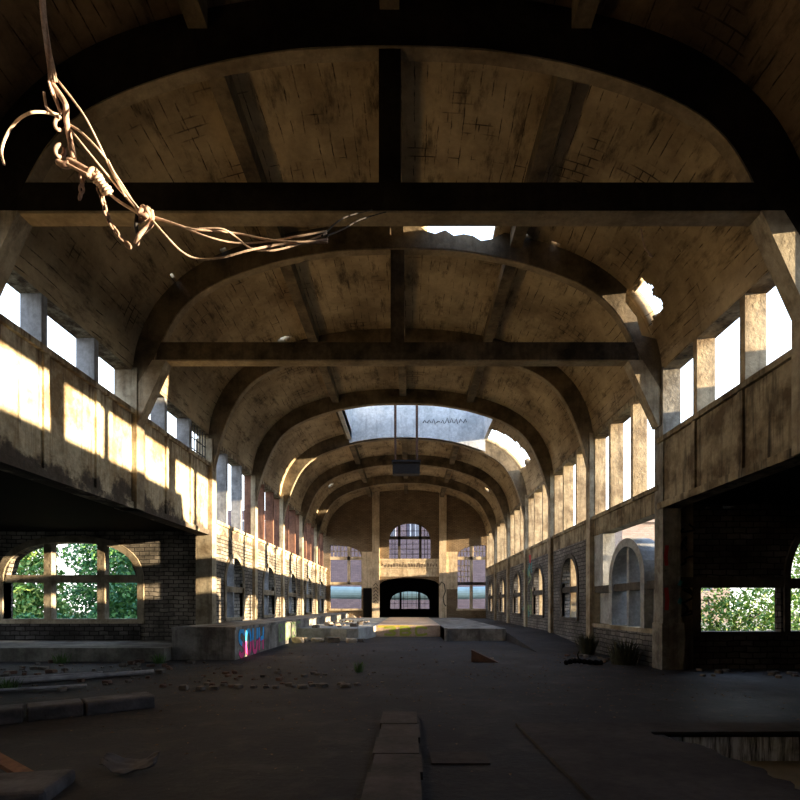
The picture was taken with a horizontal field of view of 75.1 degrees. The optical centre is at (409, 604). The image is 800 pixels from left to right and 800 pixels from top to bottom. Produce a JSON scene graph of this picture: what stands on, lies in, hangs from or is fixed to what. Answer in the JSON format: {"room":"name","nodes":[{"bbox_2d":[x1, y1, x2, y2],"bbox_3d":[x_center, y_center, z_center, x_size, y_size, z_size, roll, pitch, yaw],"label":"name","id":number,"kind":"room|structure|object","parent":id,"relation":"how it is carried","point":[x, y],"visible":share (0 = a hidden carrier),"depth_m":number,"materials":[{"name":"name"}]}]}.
{"room":"abandoned train station","nodes":[
{"label":"abandoned train station","id":0,"kind":"room"},
{"bbox_2d":[0,624,140,639],"bbox_3d":[-12.565,1.125,17.965,6.500,0.950,0.050,0,0,0],"label":"wall","id":1,"kind":"structure","parent":0,"point":[7,631],"depth_m":17.94,"materials":[{"name":"black brick"}]},
{"bbox_2d":[0,470,183,530],"bbox_3d":[-11.555,-2.705,10.650,8.520,0.290,14.700,0,0,0],"label":"ceiling","id":2,"kind":"structure","parent":0,"point":[25,504],"depth_m":14.71,"materials":[{"name":"concrete"}]},
{"bbox_2d":[0,531,195,639],"bbox_3d":[-11.365,-0.480,18.210,8.900,4.160,0.420,0,0,0],"label":"wall","id":3,"kind":"structure","parent":0,"point":[167,559],"depth_m":18.00,"materials":[{"name":"brick"}]},
{"bbox_2d":[0,536,144,623],"bbox_3d":[-11.765,-0.875,18.150,5.200,3.030,0.500,0,0,0],"label":"window","id":4,"kind":"structure","parent":3,"relation":"in","point":[50,578],"depth_m":18.00,"materials":[{"name":"concrete"}]},
{"bbox_2d":[0,270,326,573],"bbox_3d":[-7.085,-4.375,18.250,0.500,3.950,49.500,0,0,0],"label":"wall","id":5,"kind":"structure","parent":0,"point":[61,429],"depth_m":11.12,"materials":[{"name":"paint"}]},
{"bbox_2d":[20,293,98,382],"bbox_3d":[-7.115,-5.350,10.650,0.400,1.000,1.793,0,0,0],"label":"concrete pillar","id":6,"kind":"structure","parent":5,"relation":"in","point":[33,306],"depth_m":9.81,"materials":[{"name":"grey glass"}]},
{"bbox_2d":[114,367,144,510],"bbox_3d":[-7.065,-4.150,13.100,0.560,3.500,0.380,0,0,0],"label":"concrete pillar","id":7,"kind":"structure","parent":5,"relation":"attached to","point":[125,380],"depth_m":12.91,"materials":[{"name":"concrete"}]},
{"bbox_2d":[150,397,205,458],"bbox_3d":[-7.115,-5.350,16.236,0.400,1.000,3.165,0,0,0],"label":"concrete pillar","id":8,"kind":"structure","parent":5,"relation":"in","point":[158,415],"depth_m":16.29,"materials":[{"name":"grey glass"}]},
{"bbox_2d":[216,454,241,530],"bbox_3d":[-7.115,-4.360,20.500,0.400,2.680,1.827,0,0,0],"label":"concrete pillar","id":9,"kind":"structure","parent":5,"relation":"in","point":[222,464],"depth_m":19.70,"materials":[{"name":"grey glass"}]},
{"bbox_2d":[244,476,273,544],"bbox_3d":[-7.115,-4.360,24.667,0.400,2.680,3.493,0,0,0],"label":"concrete pillar","id":10,"kind":"structure","parent":5,"relation":"in","point":[265,499],"depth_m":24.58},
{"bbox_2d":[274,499,295,554],"bbox_3d":[-7.115,-4.360,29.667,0.400,2.680,3.493,0,0,0],"label":"window","id":11,"kind":"structure","parent":5,"relation":"in","point":[290,517],"depth_m":29.59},
{"bbox_2d":[296,515,310,560],"bbox_3d":[-7.115,-4.360,34.667,0.400,2.680,3.493,0,0,0],"label":"window","id":12,"kind":"structure","parent":5,"relation":"in","point":[307,530],"depth_m":34.75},
{"bbox_2d":[311,527,322,565],"bbox_3d":[-7.115,-4.360,39.667,0.400,2.680,3.493,0,0,0],"label":"window","id":13,"kind":"structure","parent":5,"relation":"in","point":[320,539],"depth_m":39.58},
{"bbox_2d":[216,534,325,622],"bbox_3d":[-7.125,-0.475,18.250,0.420,4.150,49.500,0,0,0],"label":"wall","id":14,"kind":"structure","parent":0,"point":[225,546],"depth_m":22.69,"materials":[{"name":"brick"}]},
{"bbox_2d":[224,554,245,620],"bbox_3d":[-7.085,-0.710,20.500,0.500,2.620,2.340,0,0,0],"label":"window","id":15,"kind":"structure","parent":14,"relation":"in","point":[229,589],"depth_m":20.43,"materials":[{"name":"concrete"}]},
{"bbox_2d":[262,564,276,617],"bbox_3d":[-7.085,-0.710,25.500,0.500,2.620,2.340,0,0,0],"label":"window","id":16,"kind":"structure","parent":14,"relation":"in","point":[266,592],"depth_m":25.43,"materials":[{"name":"concrete"}]},
{"bbox_2d":[287,571,297,615],"bbox_3d":[-7.085,-0.710,30.500,0.500,2.620,2.340,0,0,0],"label":"window","id":17,"kind":"structure","parent":14,"relation":"in","point":[290,594],"depth_m":30.43,"materials":[{"name":"concrete"}]},
{"bbox_2d":[305,575,312,613],"bbox_3d":[-7.085,-0.710,35.500,0.500,2.620,2.340,0,0,0],"label":"window","id":18,"kind":"structure","parent":14,"relation":"in","point":[307,595],"depth_m":35.43,"materials":[{"name":"concrete"}]},
{"bbox_2d":[319,579,324,612],"bbox_3d":[-7.085,-0.710,40.500,0.500,2.620,2.340,0,0,0],"label":"window","id":19,"kind":"structure","parent":14,"relation":"in","point":[320,583],"depth_m":40.43,"materials":[{"name":"concrete"}]},
{"bbox_2d":[0,0,799,533],"bbox_3d":[-0.315,-7.814,23.150,13.674,3.853,39.700,0,0,0],"label":"ceiling","id":20,"kind":"structure","parent":0,"point":[312,122],"depth_m":10.88,"materials":[{"name":"concrete"}]},
{"bbox_2d":[0,0,385,260],"bbox_3d":[-1.046,-5.171,5.508,2.164,4.774,4.850,0,0,36],"label":"hanging cable tangle","id":21,"kind":"object","parent":20,"relation":"hanging from","point":[144,213],"visible":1,"depth_m":4.18,"materials":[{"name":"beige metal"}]},
{"bbox_2d":[133,226,661,429],"bbox_3d":[-0.315,-6.975,13.100,13.243,5.050,0.320,0,0,0],"label":"arch","id":22,"kind":"object","parent":20,"relation":"hanging from","point":[154,357],"visible":0.96,"depth_m":12.96,"materials":[{"name":"paint"}]},
{"bbox_2d":[0,0,799,323],"bbox_3d":[-0.315,-6.975,8.200,13.243,5.050,0.320,0,0,0],"label":"arch","id":23,"kind":"object","parent":20,"relation":"hanging from","point":[122,70],"visible":0.95,"depth_m":8.06,"materials":[{"name":"paint"}]},
{"bbox_2d":[208,328,592,472],"bbox_3d":[-0.315,-6.975,17.960,13.243,5.050,0.220,0,0,0],"label":"arch","id":24,"kind":"object","parent":20,"relation":"hanging from","point":[247,377],"visible":0.59,"depth_m":17.85,"materials":[{"name":"paint"}]},
{"bbox_2d":[253,389,552,500],"bbox_3d":[-0.315,-6.975,22.960,13.243,5.050,0.220,0,0,0],"label":"arch","id":25,"kind":"object","parent":20,"relation":"hanging from","point":[483,407],"visible":0.98,"depth_m":22.85,"materials":[{"name":"paint"}]},
{"bbox_2d":[281,434,526,519],"bbox_3d":[-0.315,-6.975,27.960,13.243,5.050,0.220,0,0,0],"label":"arch","id":26,"kind":"object","parent":20,"relation":"hanging from","point":[332,444],"visible":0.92,"depth_m":27.85,"materials":[{"name":"paint"}]},
{"bbox_2d":[301,455,508,531],"bbox_3d":[-0.315,-6.975,32.960,13.243,5.050,0.220,0,0,0],"label":"arch","id":27,"kind":"object","parent":20,"relation":"hanging from","point":[385,460],"visible":0.97,"depth_m":32.85,"materials":[{"name":"paint"}]},
{"bbox_2d":[315,475,495,541],"bbox_3d":[-0.315,-6.975,37.960,13.243,5.050,0.220,0,0,0],"label":"arch","id":28,"kind":"object","parent":20,"relation":"hanging from","point":[457,486],"visible":0.96,"depth_m":37.85,"materials":[{"name":"paint"}]},
{"bbox_2d":[338,405,492,451],"bbox_3d":[0.410,-9.887,25.400,7.450,3.425,4.840,0,0,0],"label":"skylight","id":29,"kind":"object","parent":20,"relation":"attached to","point":[466,428],"visible":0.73,"depth_m":27.72,"materials":[{"name":"glass"}]},
{"bbox_2d":[391,405,420,475],"bbox_3d":[0.410,-8.600,26.000,7.050,4.200,0.600,0,0,0],"label":"cradle","id":30,"kind":"object","parent":29,"relation":"hanging from","point":[400,467],"visible":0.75,"depth_m":25.75,"materials":[{"name":"metal"}]},
{"bbox_2d":[0,637,799,799],"bbox_3d":[-1.265,1.607,18.250,29.100,0.085,50.300,0,0,0],"label":"floor","id":31,"kind":"structure","parent":0,"point":[333,749],"depth_m":6.81,"materials":[{"name":"concrete"}]},
{"bbox_2d":[0,677,22,688],"bbox_3d":[-7.572,1.477,9.792,0.608,0.247,0.606,0,0,20],"label":"tuft","id":32,"kind":"object","parent":31,"relation":"on","point":[7,684],"visible":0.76,"depth_m":9.84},
{"bbox_2d":[0,703,24,724],"bbox_3d":[-5.715,1.510,7.025,0.805,0.220,0.480,0,0,-35],"label":"kerb stone","id":33,"kind":"object","parent":31,"relation":"on","point":[12,713],"visible":0.99,"depth_m":7.01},
{"bbox_2d":[0,769,74,799],"bbox_3d":[-3.465,1.550,4.350,1.000,0.140,0.600,0,0,-12],"label":"kerb stone","id":34,"kind":"object","parent":31,"relation":"on","point":[30,785],"visible":1,"depth_m":4.34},
{"bbox_2d":[0,753,32,772],"bbox_3d":[-3.764,1.480,4.849,1.000,0.127,0.120,0,0,32],"label":"wooden board","id":35,"kind":"object","parent":34,"relation":"on","point":[7,764],"visible":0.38,"depth_m":4.77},
{"bbox_2d":[0,684,86,691],"bbox_3d":[-7.065,1.550,9.600,1.879,0.070,0.070,0,0,-25],"label":"wooden pole","id":36,"kind":"object","parent":31,"relation":"on","point":[74,685],"visible":1,"depth_m":9.67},
{"bbox_2d":[0,671,102,679],"bbox_3d":[-7.915,1.540,11.100,2.332,0.100,0.100,0,0,-31],"label":"wooden pole","id":37,"kind":"object","parent":31,"relation":"on","point":[62,674],"visible":0.41,"depth_m":11.13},
{"bbox_2d":[26,698,83,721],"bbox_3d":[-5.105,1.510,7.475,0.667,0.220,0.480,0,0,-38],"label":"kerb stone","id":38,"kind":"object","parent":31,"relation":"on","point":[66,708],"visible":0.99,"depth_m":7.32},
{"bbox_2d":[50,653,71,663],"bbox_3d":[-9.591,1.451,14.347,0.661,0.298,0.699,0,0,0],"label":"tuft","id":39,"kind":"object","parent":31,"relation":"on","point":[62,660],"visible":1,"depth_m":14.29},
{"bbox_2d":[0,669,153,683],"bbox_3d":[-7.315,1.540,10.950,3.500,0.110,0.110,0,0,-37],"label":"wooden pole","id":40,"kind":"object","parent":31,"relation":"on","point":[138,672],"visible":1,"depth_m":11.11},
{"bbox_2d":[0,640,171,661],"bbox_3d":[-11.380,1.410,16.320,8.870,0.380,3.240,0,0,0],"label":"plinth","id":41,"kind":"object","parent":31,"relation":"on","point":[10,650],"visible":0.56,"depth_m":14.70,"materials":[{"name":"concrete"}]},
{"bbox_2d":[81,692,154,715],"bbox_3d":[-4.470,1.510,7.975,0.932,0.220,0.480,0,0,-41],"label":"kerb stone","id":42,"kind":"object","parent":31,"relation":"on","point":[139,700],"visible":0.8,"depth_m":7.80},
{"bbox_2d":[99,752,159,774],"bbox_3d":[-2.666,1.488,4.948,0.523,0.162,0.304,0,0,0],"label":"scrap","id":43,"kind":"object","parent":31,"relation":"on","point":[116,764],"visible":1,"depth_m":4.93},
{"bbox_2d":[149,654,167,663],"bbox_3d":[-6.908,1.450,14.281,0.577,0.299,0.609,0,0,0],"label":"tuft","id":44,"kind":"object","parent":31,"relation":"on","point":[158,661],"visible":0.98,"depth_m":14.26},
{"bbox_2d":[178,684,188,690],"bbox_3d":[-4.261,1.559,9.796,0.154,0.114,0.160,0,0,-3],"label":"rubble stone","id":45,"kind":"object","parent":31,"relation":"on","point":[182,687],"visible":0.9,"depth_m":9.72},
{"bbox_2d":[196,438,215,624],"bbox_3d":[-7.055,-2.050,18.000,0.560,7.300,0.400,0,0,0],"label":"concrete pillar","id":46,"kind":"structure","parent":31,"relation":"on","point":[205,544],"depth_m":17.80,"materials":[{"name":"concrete"}]},
{"bbox_2d":[251,470,257,619],"bbox_3d":[-6.885,-2.150,23.000,0.200,7.500,0.380,0,0,0],"label":"concrete pillar","id":47,"kind":"structure","parent":31,"relation":"on","point":[254,504],"depth_m":22.81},
{"bbox_2d":[171,613,348,659],"bbox_3d":[-5.980,1.137,29.030,1.870,0.994,27.940,0,0,0],"label":"platform","id":48,"kind":"object","parent":31,"relation":"on","point":[234,640],"visible":0.98,"depth_m":15.69,"materials":[{"name":"concrete"}]},
{"bbox_2d":[279,495,284,616],"bbox_3d":[-6.885,-2.150,28.000,0.200,7.500,0.380,0,0,0],"label":"concrete pillar","id":49,"kind":"structure","parent":31,"relation":"on","point":[281,521],"depth_m":27.81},
{"bbox_2d":[291,637,304,642],"bbox_3d":[-4.732,1.498,21.991,0.492,0.280,0.399,0,0,6],"label":"rubble stone","id":50,"kind":"object","parent":31,"relation":"on","point":[294,639],"visible":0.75,"depth_m":21.80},
{"bbox_2d":[299,511,303,614],"bbox_3d":[-6.885,-2.150,33.000,0.200,7.500,0.380,0,0,0],"label":"concrete pillar","id":51,"kind":"structure","parent":31,"relation":"on","point":[301,533],"depth_m":32.81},
{"bbox_2d":[314,524,317,613],"bbox_3d":[-6.885,-2.150,38.000,0.200,7.500,0.380,0,0,0],"label":"concrete pillar","id":52,"kind":"structure","parent":31,"relation":"on","point":[315,527],"depth_m":37.81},
{"bbox_2d":[316,683,328,687],"bbox_3d":[-1.708,1.568,10.135,0.196,0.087,0.204,0,0,45],"label":"rubble stone","id":53,"kind":"object","parent":31,"relation":"on","point":[320,685],"visible":0.95,"depth_m":10.07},
{"bbox_2d":[328,637,339,642],"bbox_3d":[-3.250,1.504,22.201,0.522,0.265,0.537,0,0,-7],"label":"rubble stone","id":54,"kind":"object","parent":31,"relation":"on","point":[330,639],"visible":0.78,"depth_m":21.95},
{"bbox_2d":[297,618,387,640],"bbox_3d":[-3.380,1.325,33.050,3.330,0.550,19.900,0,0,0],"label":"platform","id":55,"kind":"object","parent":31,"relation":"on","point":[367,630],"visible":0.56,"depth_m":23.56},
{"bbox_2d":[346,638,356,642],"bbox_3d":[-2.507,1.526,22.190,0.429,0.204,0.471,0,0,-15],"label":"rubble stone","id":56,"kind":"object","parent":31,"relation":"on","point":[348,640],"visible":0.84,"depth_m":22.00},
{"bbox_2d":[352,661,364,672],"bbox_3d":[-1.208,1.465,12.389,0.418,0.270,0.341,0,0,0],"label":"tuft","id":57,"kind":"object","parent":31,"relation":"on","point":[360,668],"visible":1,"depth_m":12.36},
{"bbox_2d":[361,711,422,799],"bbox_3d":[-0.135,1.562,4.325,0.504,0.076,6.234,0,0,0],"label":"floor strip","id":58,"kind":"object","parent":31,"relation":"on","point":[396,773],"visible":1,"depth_m":5.08,"materials":[{"name":"concrete"}]},
{"bbox_2d":[0,641,798,774],"bbox_3d":[-1.565,1.581,13.581,15.528,0.014,18.400,0,0,0],"label":"leaf litter","id":59,"kind":"object","parent":31,"relation":"on","point":[461,641],"visible":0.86,"depth_m":11.19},
{"bbox_2d":[376,617,439,636],"bbox_3d":[-0.087,1.310,34.597,3.225,0.580,16.806,0,0,0],"label":"platform","id":60,"kind":"structure","parent":31,"relation":"on","point":[392,626],"depth_m":26.20,"materials":[{"name":"paint"}]},
{"bbox_2d":[430,752,489,764],"bbox_3d":[0.510,1.590,5.400,0.590,0.020,0.400,0,0,0],"label":"slab","id":61,"kind":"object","parent":31,"relation":"on","point":[437,758],"depth_m":5.35,"materials":[{"name":"concrete"}]},
{"bbox_2d":[430,618,505,640],"bbox_3d":[2.910,1.310,33.000,2.750,0.580,20.000,0,0,0],"label":"platform","id":62,"kind":"object","parent":31,"relation":"on","point":[451,629],"visible":0.89,"depth_m":23.20,"materials":[{"name":"concrete"}]},
{"bbox_2d":[471,649,498,662],"bbox_3d":[2.113,1.430,14.626,0.750,0.340,0.240,0,0,12],"label":"slab","id":63,"kind":"object","parent":31,"relation":"on","point":[476,656],"visible":1,"depth_m":14.55,"materials":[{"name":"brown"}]},
{"bbox_2d":[494,524,496,619],"bbox_3d":[6.435,-2.150,38.000,0.560,7.500,0.380,0,0,0],"label":"concrete pillar","id":64,"kind":"structure","parent":31,"relation":"on","point":[495,542],"depth_m":37.81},
{"bbox_2d":[506,511,509,622],"bbox_3d":[6.435,-2.150,33.000,0.560,7.500,0.380,0,0,0],"label":"concrete pillar","id":65,"kind":"structure","parent":31,"relation":"on","point":[508,512],"depth_m":32.81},
{"bbox_2d":[524,495,527,626],"bbox_3d":[6.435,-2.150,28.000,0.560,7.500,0.380,0,0,0],"label":"concrete pillar","id":66,"kind":"structure","parent":31,"relation":"on","point":[526,496],"depth_m":27.81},
{"bbox_2d":[548,470,553,632],"bbox_3d":[6.435,-2.150,23.000,0.560,7.500,0.380,0,0,0],"label":"concrete pillar","id":67,"kind":"structure","parent":31,"relation":"on","point":[551,502],"depth_m":22.81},
{"bbox_2d":[564,651,602,664],"bbox_3d":[4.634,1.431,13.921,1.024,0.380,0.235,0,0,0],"label":"branch","id":68,"kind":"object","parent":31,"relation":"on","point":[569,661],"visible":0.98,"depth_m":13.87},
{"bbox_2d":[573,631,601,654],"bbox_3d":[5.807,1.225,16.988,1.101,0.749,1.153,0,0,0],"label":"tuft","id":69,"kind":"object","parent":31,"relation":"on","point":[588,646],"visible":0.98,"depth_m":16.80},
{"bbox_2d":[586,433,599,637],"bbox_3d":[6.435,-2.150,18.000,0.560,7.500,0.380,0,0,0],"label":"concrete pillar","id":70,"kind":"structure","parent":31,"relation":"on","point":[592,598],"depth_m":17.81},
{"bbox_2d":[604,635,646,665],"bbox_3d":[5.851,1.225,14.129,1.476,0.750,1.426,0,0,0],"label":"tuft","id":71,"kind":"object","parent":31,"relation":"on","point":[621,655],"visible":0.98,"depth_m":13.85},
{"bbox_2d":[652,366,683,669],"bbox_3d":[6.490,-2.150,13.080,0.550,7.500,0.520,0,0,0],"label":"concrete pillar","id":72,"kind":"structure","parent":31,"relation":"on","point":[667,629],"depth_m":12.86,"materials":[{"name":"concrete"}]},
{"bbox_2d":[670,737,799,760],"bbox_3d":[5.785,2.125,4.550,6.200,0.950,4.300,0,0,0],"label":"pit","id":73,"kind":"object","parent":31,"relation":"in","point":[739,748],"visible":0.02,"depth_m":6.50,"materials":[{"name":"concrete"}]},
{"bbox_2d":[323,490,486,617],"bbox_3d":[-0.315,-4.400,43.210,14.000,11.000,0.420,0,0,0],"label":"wall","id":74,"kind":"structure","parent":0,"point":[350,525],"depth_m":43.00,"materials":[{"name":"brick"}]},
{"bbox_2d":[329,545,362,610],"bbox_3d":[-5.315,-2.244,43.190,2.800,5.409,0.500,0,0,0],"label":"window","id":75,"kind":"structure","parent":74,"relation":"in","point":[349,551],"depth_m":43.06,"materials":[{"name":"paint"}]},
{"bbox_2d":[363,588,371,617],"bbox_3d":[-3.515,-0.175,42.920,0.700,2.450,0.080,0,0,0],"label":"door","id":76,"kind":"structure","parent":74,"relation":"in","point":[367,592],"depth_m":42.88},
{"bbox_2d":[372,491,379,617],"bbox_3d":[-2.815,-4.150,42.910,0.600,10.500,0.340,0,0,0],"label":"pilaster","id":77,"kind":"object","parent":74,"relation":"attached to","point":[375,495],"visible":0.95,"depth_m":42.78,"materials":[{"name":"paint"}]},
{"bbox_2d":[389,524,429,558],"bbox_3d":[-0.015,-5.290,43.200,3.440,2.980,0.200,0,0,0],"label":"window","id":78,"kind":"structure","parent":74,"relation":"in","point":[406,541],"depth_m":43.30,"materials":[{"name":"glass"}]},
{"bbox_2d":[380,561,438,567],"bbox_3d":[-0.055,-3.320,42.979,4.920,0.600,0.082,0,0,0],"label":"inscription band","id":79,"kind":"object","parent":74,"relation":"attached to","point":[383,564],"visible":1,"depth_m":42.95,"materials":[{"name":"paint"}]},
{"bbox_2d":[439,493,446,617],"bbox_3d":[2.698,-4.150,42.905,0.613,10.500,0.350,0,0,0],"label":"pilaster","id":80,"kind":"object","parent":74,"relation":"attached to","point":[442,500],"visible":0.89,"depth_m":42.78,"materials":[{"name":"paint"}]},
{"bbox_2d":[456,545,485,610],"bbox_3d":[5.110,-2.244,43.190,2.550,5.409,0.500,0,0,0],"label":"window","id":81,"kind":"structure","parent":74,"relation":"in","point":[471,558],"depth_m":43.06,"materials":[{"name":"paint"}]},
{"bbox_2d":[380,578,438,615],"bbox_3d":[-0.065,-1.000,45.860,5.900,4.200,4.880,0,0,0],"label":"wall","id":82,"kind":"structure","parent":0,"point":[388,588],"depth_m":48.01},
{"bbox_2d":[390,592,428,608],"bbox_3d":[-0.015,-0.448,48.150,3.600,1.596,0.200,0,0,0],"label":"window","id":83,"kind":"structure","parent":82,"relation":"in","point":[419,598],"depth_m":48.10,"materials":[{"name":"metal"}]},
{"bbox_2d":[362,552,456,588],"bbox_3d":[-0.040,-2.850,42.990,7.910,3.100,0.100,0,0,0],"label":"wall","id":84,"kind":"structure","parent":0,"point":[366,556],"depth_m":42.95,"materials":[{"name":"paint"}]},
{"bbox_2d":[380,616,438,617],"bbox_3d":[-0.065,1.180,45.850,5.900,0.240,4.900,0,0,0],"label":"floor","id":85,"kind":"structure","parent":0,"point":[380,616],"depth_m":47.93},
{"bbox_2d":[465,618,596,652],"bbox_3d":[5.285,1.375,30.250,2.000,0.550,25.500,0,0,0],"label":"floor","id":86,"kind":"structure","parent":0,"point":[537,640],"depth_m":21.02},
{"bbox_2d":[486,533,651,665],"bbox_3d":[6.495,-0.375,18.250,0.420,3.950,49.500,0,0,0],"label":"wall","id":87,"kind":"structure","parent":0,"point":[567,629],"depth_m":20.88,"materials":[{"name":"brick"}]},
{"bbox_2d":[487,579,492,612],"bbox_3d":[6.455,-0.710,40.500,0.500,2.620,2.340,0,0,0],"label":"window","id":88,"kind":"structure","parent":87,"relation":"in","point":[489,583],"depth_m":40.43,"materials":[{"name":"concrete"}]},
{"bbox_2d":[498,575,504,613],"bbox_3d":[6.455,-0.710,35.500,0.500,2.620,2.340,0,0,0],"label":"window","id":89,"kind":"structure","parent":87,"relation":"in","point":[502,596],"depth_m":35.55,"materials":[{"name":"concrete"}]},
{"bbox_2d":[512,571,520,615],"bbox_3d":[6.455,-0.710,30.500,0.500,2.620,2.340,0,0,0],"label":"window","id":90,"kind":"structure","parent":87,"relation":"in","point":[514,594],"depth_m":30.43,"materials":[{"name":"concrete"}]},
{"bbox_2d":[523,555,531,616],"bbox_3d":[6.281,-0.878,27.749,0.006,3.518,2.467,0,0,0],"label":"graffiti","id":91,"kind":"object","parent":87,"relation":"attached to","point":[529,588],"visible":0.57,"depth_m":27.32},
{"bbox_2d":[531,564,543,617],"bbox_3d":[6.455,-0.710,25.500,0.500,2.620,2.340,0,0,0],"label":"window","id":92,"kind":"structure","parent":87,"relation":"in","point":[540,592],"depth_m":25.43,"materials":[{"name":"concrete"}]},
{"bbox_2d":[559,554,578,620],"bbox_3d":[6.455,-0.710,20.500,0.500,2.620,2.340,0,0,0],"label":"window","id":93,"kind":"structure","parent":87,"relation":"in","point":[573,589],"depth_m":20.43,"materials":[{"name":"concrete"}]},
{"bbox_2d":[592,538,654,633],"bbox_3d":[6.535,-0.600,15.565,0.600,2.680,4.530,0,0,0],"label":"window","id":94,"kind":"structure","parent":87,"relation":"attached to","point":[627,603],"depth_m":15.08,"materials":[{"name":"concrete"}]},
{"bbox_2d":[485,271,799,575],"bbox_3d":[6.455,-4.350,18.250,0.500,4.000,49.500,0,0,0],"label":"wall","id":95,"kind":"structure","parent":0,"point":[743,436],"depth_m":10.73,"materials":[{"name":"paint"}]},
{"bbox_2d":[487,533,493,566],"bbox_3d":[6.490,-4.360,40.500,0.410,2.680,4.760,0,0,0],"label":"window","id":96,"kind":"structure","parent":95,"relation":"in","point":[490,542],"depth_m":41.25,"materials":[{"name":"concrete"}]},
{"bbox_2d":[497,523,505,562],"bbox_3d":[6.490,-4.360,35.500,0.410,2.680,4.760,0,0,0],"label":"window","id":97,"kind":"structure","parent":95,"relation":"in","point":[501,531],"depth_m":36.25,"materials":[{"name":"concrete"}]},
{"bbox_2d":[510,506,523,555],"bbox_3d":[6.490,-4.360,30.500,0.410,2.680,4.760,0,0,0],"label":"window","id":98,"kind":"structure","parent":95,"relation":"in","point":[516,520],"depth_m":31.25,"materials":[{"name":"concrete"}]},
{"bbox_2d":[528,484,547,547],"bbox_3d":[6.490,-4.360,25.500,0.410,2.680,4.760,0,0,0],"label":"window","id":99,"kind":"structure","parent":95,"relation":"in","point":[538,505],"depth_m":26.25,"materials":[{"name":"concrete"}]},
{"bbox_2d":[554,454,585,534],"bbox_3d":[6.490,-4.360,20.500,0.410,2.680,4.760,0,0,0],"label":"window","id":100,"kind":"structure","parent":95,"relation":"in","point":[563,484],"depth_m":21.25,"materials":[{"name":"concrete"}]},
{"bbox_2d":[595,403,646,514],"bbox_3d":[6.490,-4.360,15.550,0.410,2.680,4.660,0,0,0],"label":"window","id":101,"kind":"structure","parent":95,"relation":"in","point":[638,417],"depth_m":16.29,"materials":[{"name":"concrete"}]},
{"bbox_2d":[693,293,765,413],"bbox_3d":[6.485,-5.000,10.650,0.400,1.700,1.793,0,0,0],"label":"window","id":102,"kind":"structure","parent":95,"relation":"in","point":[752,305],"depth_m":9.80,"materials":[{"name":"concrete"}]},
{"bbox_2d":[791,319,799,455],"bbox_3d":[6.435,-4.150,8.200,0.560,3.500,0.380,0,0,0],"label":"concrete pillar","id":103,"kind":"structure","parent":95,"relation":"attached to","point":[795,328],"depth_m":8.30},
{"bbox_2d":[681,503,799,668],"bbox_3d":[9.985,-0.480,13.297,6.600,4.160,0.446,0,0,0],"label":"wall","id":104,"kind":"structure","parent":0,"point":[730,539],"depth_m":13.10,"materials":[{"name":"black brick"}]},
{"bbox_2d":[681,577,784,635],"bbox_3d":[8.060,0.040,13.290,2.750,1.480,0.500,0,0,0],"label":"window","id":105,"kind":"structure","parent":104,"relation":"in","point":[696,583],"depth_m":13.06,"materials":[{"name":"concrete"}]},
{"bbox_2d":[767,532,799,635],"bbox_3d":[11.115,-0.810,13.285,3.640,3.180,0.510,0,0,0],"label":"window","id":106,"kind":"structure","parent":104,"relation":"in","point":[790,583],"depth_m":13.03,"materials":[{"name":"concrete"}]},
{"bbox_2d":[695,465,799,502],"bbox_3d":[9.975,-2.705,8.200,6.620,0.290,9.800,0,0,0],"label":"ceiling","id":107,"kind":"structure","parent":0,"point":[783,486],"depth_m":11.73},
{"label":"outside","id":108,"kind":"structure","parent":0,"visible":0},
{"bbox_2d":[79,612,799,789],"bbox_3d":[-0.315,1.950,40.000,240.000,0.001,200.000,0,0,0],"label":"ground","id":109,"kind":"structure","parent":108,"point":[784,770],"depth_m":6.24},
{"bbox_2d":[13,546,73,618],"bbox_3d":[-17.072,-0.853,23.383,3.780,5.627,2.770,0,0,5],"label":"leafy tree","id":110,"kind":"object","parent":109,"relation":"on","point":[29,597],"visible":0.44,"depth_m":22.88,"materials":[{"name":"green plant"}]},
{"bbox_2d":[13,611,136,618],"bbox_3d":[-13.845,1.102,21.649,5.923,1.691,1.978,0,0,0],"label":"shrub","id":111,"kind":"object","parent":109,"relation":"on","point":[26,615],"visible":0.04,"depth_m":21.52,"materials":[{"name":"green plant"}]},
{"bbox_2d":[57,544,135,618],"bbox_3d":[-15.890,-1.226,27.734,6.050,6.373,3.649,0,0,13],"label":"leafy tree","id":112,"kind":"object","parent":109,"relation":"on","point":[81,591],"visible":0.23,"depth_m":27.13,"materials":[{"name":"green plant"}]},
{"bbox_2d":[86,548,136,618],"bbox_3d":[-12.334,-0.812,23.506,4.059,5.544,2.827,0,0,10],"label":"leafy tree","id":113,"kind":"object","parent":109,"relation":"on","point":[127,605],"visible":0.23,"depth_m":22.67,"materials":[{"name":"green plant"}]},
{"bbox_2d":[228,511,484,608],"bbox_3d":[-4.815,-4.475,62.960,35.000,12.850,6.080,0,0,0],"label":"brick building","id":114,"kind":"structure","parent":109,"relation":"on","point":[338,567],"depth_m":60.01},
{"bbox_2d":[331,586,484,599],"bbox_3d":[-0.312,-0.035,52.000,28.025,3.970,1.240,0,0,0],"label":"pipe","id":115,"kind":"object","parent":109,"relation":"on","point":[337,592],"visible":0.13,"depth_m":51.46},
{"bbox_2d":[615,519,729,621],"bbox_3d":[29.685,-5.225,62.850,13.000,14.350,10.300,0,0,0],"label":"brick building","id":116,"kind":"structure","parent":109,"relation":"on","point":[647,529],"depth_m":58.00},
{"bbox_2d":[701,588,799,630],"bbox_3d":[10.928,0.452,17.300,5.254,2.970,2.515,0,0,-10],"label":"shrub","id":117,"kind":"object","parent":109,"relation":"on","point":[724,603],"visible":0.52,"depth_m":17.01,"materials":[{"name":"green plant"}]},
{"bbox_2d":[761,544,799,629],"bbox_3d":[16.098,-0.647,20.463,4.596,5.215,2.873,0,0,-15],"label":"leafy tree","id":118,"kind":"object","parent":109,"relation":"on","point":[797,567],"visible":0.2,"depth_m":20.49,"materials":[{"name":"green plant"}]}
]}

